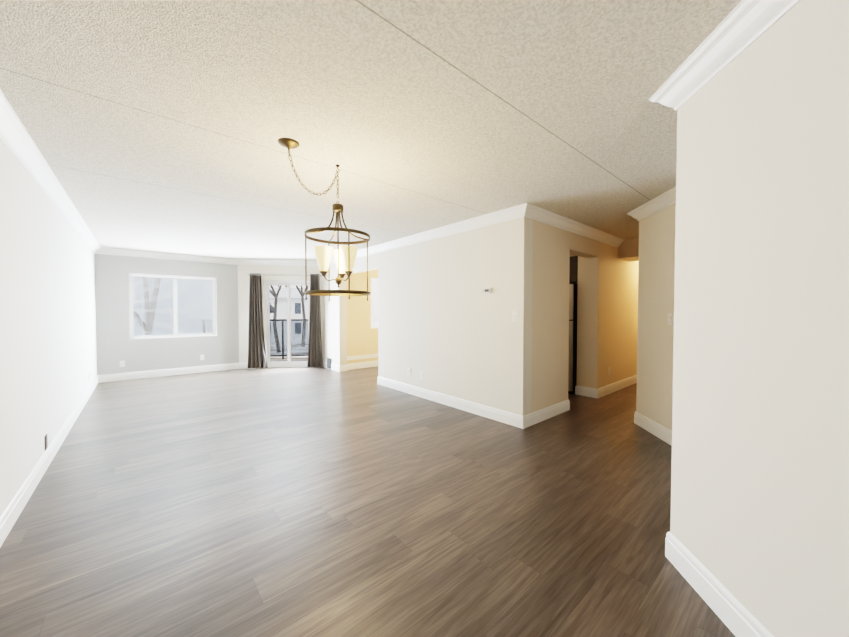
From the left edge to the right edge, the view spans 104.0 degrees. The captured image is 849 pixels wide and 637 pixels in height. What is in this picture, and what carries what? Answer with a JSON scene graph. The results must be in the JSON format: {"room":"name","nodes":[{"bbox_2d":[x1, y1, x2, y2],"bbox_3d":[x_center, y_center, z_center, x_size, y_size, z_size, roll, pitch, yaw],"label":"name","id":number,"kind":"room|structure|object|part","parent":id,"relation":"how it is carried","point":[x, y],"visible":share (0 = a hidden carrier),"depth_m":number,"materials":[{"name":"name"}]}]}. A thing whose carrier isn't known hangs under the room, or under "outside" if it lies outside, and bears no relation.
{"room":"dining room","nodes":[
{"label":"dining room","id":0,"kind":"room"},
{"bbox_2d":[0,139,96,515],"bbox_3d":[-2.418,0.042,1.719,0.200,2.440,11.500,-1,2,-40],"label":"wall","id":1,"kind":"structure","parent":0,"point":[48,356],"depth_m":2.58,"materials":[{"name":"white paint"}]},
{"bbox_2d":[44,434,47,450],"bbox_3d":[-3.157,1.033,2.768,0.008,0.116,0.072,-1,2,-40],"label":"outlet","id":2,"kind":"object","parent":1,"relation":"attached to","point":[45,442],"visible":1,"depth_m":2.76,"materials":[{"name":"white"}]},
{"bbox_2d":[94,254,238,374],"bbox_3d":[-5.082,-0.075,6.840,2.400,2.440,0.250,-1,2,-40],"label":"wall","id":3,"kind":"structure","parent":0,"point":[115,345],"depth_m":6.48,"materials":[{"name":"grey paint"}]},
{"bbox_2d":[120,361,124,366],"bbox_3d":[-5.651,0.850,6.202,0.072,0.116,0.014,-1,2,-40],"label":"outlet","id":4,"kind":"object","parent":3,"relation":"attached to","point":[122,363],"visible":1,"depth_m":6.20,"materials":[{"name":"white plastic"}]},
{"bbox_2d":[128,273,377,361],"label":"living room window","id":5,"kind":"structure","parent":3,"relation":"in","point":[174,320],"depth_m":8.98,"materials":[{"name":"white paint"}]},
{"bbox_2d":[130,274,215,337],"bbox_3d":[-5.056,-0.247,6.744,1.384,1.223,0.054,-1,2,-40],"label":"window blind","id":6,"kind":"object","parent":5,"relation":"attached to","point":[204,309],"visible":0.94,"depth_m":6.80,"materials":[{"name":"white"}]},
{"bbox_3d":[-2.315,0.681,8.446,7.120,1.295,1.550,0,1,-6],"label":"exterior balcony railing","id":7,"kind":"part","parent":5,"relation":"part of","materials":[{"name":"black metal"}]},
{"bbox_2d":[371,278,377,326],"bbox_3d":[-0.809,-0.370,8.066,1.164,1.137,0.054,-1,2,-40],"label":"window blind","id":8,"kind":"object","parent":5,"relation":"attached to","point":[374,295],"visible":0.08,"depth_m":7.77,"materials":[{"name":"white"}]},
{"bbox_2d":[238,265,323,361],"bbox_3d":[-3.265,-0.094,7.656,1.964,2.440,0.220,0,1,-6],"label":"wall","id":9,"kind":"structure","parent":0,"point":[244,271],"depth_m":7.48,"materials":[{"name":"beige paint"}]},
{"bbox_2d":[248,274,320,276],"bbox_3d":[-3.140,-0.970,7.484,1.600,0.046,0.109,0,1,-6],"label":"curtain rod","id":10,"kind":"object","parent":9,"relation":"attached to","point":[285,275],"visible":0.75,"depth_m":7.45,"materials":[{"name":"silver metal"}]},
{"bbox_2d":[248,273,267,368],"bbox_3d":[-3.734,0.054,7.415,0.440,2.115,0.115,0,1,-7],"label":"curtain","id":11,"kind":"object","parent":10,"relation":"hanging from","point":[257,357],"visible":1,"depth_m":7.41,"materials":[{"name":"fabric"}]},
{"bbox_2d":[307,274,322,366],"bbox_3d":[-2.496,0.051,7.546,0.328,2.115,0.116,0,1,-5],"label":"curtain","id":12,"kind":"object","parent":10,"relation":"hanging from","point":[315,358],"visible":0.98,"depth_m":7.55,"materials":[{"name":"fabric"}]},
{"bbox_2d":[262,280,309,367],"bbox_3d":[-3.133,0.126,7.675,1.090,2.000,0.220,0,1,-6],"label":"sliding door","id":13,"kind":"structure","parent":9,"relation":"in","point":[266,304],"depth_m":7.64,"materials":[{"name":"white paint"}]},
{"bbox_2d":[346,269,377,363],"bbox_3d":[-0.718,-0.108,8.265,2.910,2.440,0.250,-1,2,-40],"label":"wall","id":14,"kind":"structure","parent":0,"point":[362,337],"depth_m":7.49,"materials":[{"name":"beige paint"}]},
{"bbox_2d":[347,354,377,359],"bbox_3d":[-0.725,0.859,8.103,2.660,0.085,0.020,-1,2,-40],"label":"trim","id":15,"kind":"structure","parent":14,"relation":"attached to","point":[361,356],"depth_m":7.50,"materials":[{"name":"white paint"}]},
{"bbox_2d":[0,366,734,636],"bbox_3d":[1.251,1.290,4.882,9.850,0.200,11.500,-1,2,-40],"label":"floor","id":16,"kind":"structure","parent":0,"point":[295,502],"depth_m":2.06,"materials":[{"name":"wood"}]},
{"bbox_2d":[568,284,576,393],"bbox_3d":[2.307,0.313,5.614,0.764,1.720,0.725,-1,2,-40],"label":"fridge","id":17,"kind":"object","parent":16,"relation":"on","point":[572,374],"visible":0.19,"depth_m":5.15,"materials":[{"name":"black metal"}]},
{"bbox_2d":[0,0,741,260],"bbox_3d":[1.251,-1.349,4.822,9.850,0.200,11.500,-1,2,-40],"label":"ceiling","id":18,"kind":"structure","parent":0,"point":[162,126],"depth_m":1.90,"materials":[{"name":"white paint"}]},
{"bbox_2d":[278,138,369,300],"bbox_3d":[-0.766,-0.669,2.535,0.729,1.057,0.501,-1,2,-40],"label":"chandelier","id":19,"kind":"object","parent":18,"relation":"hanging from","point":[345,257],"visible":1,"depth_m":2.52,"materials":[{"name":"gold metal"}]},
{"bbox_2d":[323,217,532,415],"bbox_3d":[-0.636,-0.051,5.798,0.170,2.440,5.510,-1,2,-40],"label":"wall","id":20,"kind":"structure","parent":0,"point":[446,326],"depth_m":4.41,"materials":[{"name":"beige paint"}]},
{"bbox_2d":[327,358,331,368],"bbox_3d":[-2.134,1.004,7.430,0.021,0.225,0.200,-1,2,-40],"label":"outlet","id":21,"kind":"object","parent":20,"relation":"in","point":[329,361],"visible":0.98,"depth_m":7.40,"materials":[{"name":"grey plastic"}]},
{"bbox_2d":[0,360,773,636],"bbox_3d":[1.089,1.128,4.536,10.141,0.140,11.310,-1,2,-40],"label":"baseboard","id":22,"kind":"structure","parent":20,"relation":"attached to","point":[732,613],"depth_m":3.37,"materials":[{"name":"white paint"}]},
{"bbox_2d":[0,0,799,265],"bbox_3d":[-0.049,-1.163,3.511,7.254,0.112,11.310,-1,2,-40],"label":"crown molding","id":23,"kind":"structure","parent":20,"relation":"attached to","point":[741,27],"depth_m":2.41,"materials":[{"name":"white paint"}]},
{"bbox_2d":[481,287,492,293],"bbox_3d":[0.749,-0.337,4.014,0.032,0.078,0.160,-1,2,-40],"label":"thermostat","id":24,"kind":"object","parent":20,"relation":"attached to","point":[487,290],"visible":1,"depth_m":4.00,"materials":[{"name":"white plastic"}]},
{"bbox_2d":[512,311,517,321],"bbox_3d":[1.016,-0.024,3.724,0.013,0.116,0.072,-1,2,-40],"label":"light switch","id":25,"kind":"object","parent":20,"relation":"attached to","point":[514,316],"visible":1,"depth_m":3.72,"materials":[{"name":"white plastic"}]},
{"bbox_2d":[531,220,637,412],"bbox_3d":[3.193,-0.048,5.649,5.460,2.440,0.310,-1,2,-40],"label":"wall","id":26,"kind":"structure","parent":0,"point":[607,305],"depth_m":4.93,"materials":[{"name":"beige paint"}]},
{"bbox_2d":[618,238,638,261],"bbox_3d":[3.614,-1.114,5.224,0.540,0.290,0.845,-1,2,-40],"label":"ceiling bulkhead","id":27,"kind":"object","parent":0,"point":[628,249],"visible":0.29,"depth_m":5.27,"materials":[{"name":"beige"}]},
{"bbox_2d":[636,204,675,429],"bbox_3d":[2.387,0.029,2.256,0.120,2.440,3.111,0,1,5],"label":"wall","id":28,"kind":"structure","parent":0,"point":[656,284],"depth_m":3.46,"materials":[{"name":"beige paint"}]},
{"bbox_2d":[667,313,672,324],"bbox_3d":[2.398,0.007,3.240,0.013,0.116,0.072,0,1,5],"label":"light switch","id":29,"kind":"object","parent":28,"relation":"attached to","point":[670,318],"visible":1,"depth_m":3.23,"materials":[{"name":"white plastic"}]},
{"bbox_2d":[670,0,848,636],"bbox_3d":[1.162,0.097,-0.683,0.120,2.440,4.808,0,1,5],"label":"wall","id":30,"kind":"structure","parent":0,"point":[759,524],"depth_m":1.20,"materials":[{"name":"beige paint"}]},
{"bbox_3d":[1.719,-0.089,7.460,0.250,2.440,4.640,-1,2,-40],"label":"wall","id":31,"kind":"structure","parent":0,"visible":0},
{"bbox_2d":[569,256,577,283],"bbox_3d":[2.458,-0.790,5.731,0.850,0.400,0.745,-1,2,-40],"label":"upper cabinet","id":32,"kind":"object","parent":31,"relation":"attached to","point":[573,275],"visible":0.07,"depth_m":5.21,"materials":[{"name":"brown"}]},
{"label":"outside","id":33,"kind":"structure","parent":0,"visible":0},
{"bbox_2d":[270,356,307,357],"bbox_3d":[-15.207,3.697,33.035,100.000,0.300,90.000,-1,2,-40],"label":"ground","id":34,"kind":"structure","parent":33,"point":[287,356],"depth_m":31.30,"materials":[{"name":"white snow"}]},
{"bbox_2d":[133,277,160,334],"bbox_3d":[-8.909,-1.119,9.520,7.203,10.421,6.878,-1,2,-40],"label":"tree","id":35,"kind":"object","parent":34,"relation":"on","point":[149,316],"depth_m":10.90,"materials":[{"name":"grey plant"}]},
{"bbox_2d":[133,277,274,335],"bbox_3d":[-12.732,0.161,16.654,7.100,7.520,8.700,-1,2,-43],"label":"house","id":36,"kind":"structure","parent":34,"relation":"on","point":[191,292],"depth_m":13.47,"materials":[{"name":"grey"}]},
{"bbox_2d":[269,285,281,318],"bbox_3d":[-15.857,-5.356,34.579,15.299,17.790,9.247,1,1,23],"label":"tree","id":37,"kind":"object","parent":34,"relation":"on","point":[272,292],"depth_m":34.28,"materials":[{"name":"grey plant"}]},
{"bbox_2d":[270,357,307,358],"bbox_3d":[-4.010,2.923,16.589,28.000,2.000,0.080,0,1,-6],"label":"fence","id":38,"kind":"object","parent":34,"relation":"on","point":[291,358],"depth_m":16.26,"materials":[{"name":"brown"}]},
{"bbox_2d":[295,285,307,318],"bbox_3d":[-14.293,-5.289,38.008,13.783,17.476,12.132,-1,2,-40],"label":"tree","id":39,"kind":"object","parent":34,"relation":"on","point":[302,293],"depth_m":39.82,"materials":[{"name":"grey plant"}]},
{"bbox_2d":[269,287,372,318],"bbox_3d":[-19.244,-0.724,49.216,22.700,7.800,9.700,0,1,-16],"label":"house","id":40,"kind":"structure","parent":34,"relation":"on","point":[295,293],"depth_m":44.98,"materials":[{"name":"grey"}]}
]}

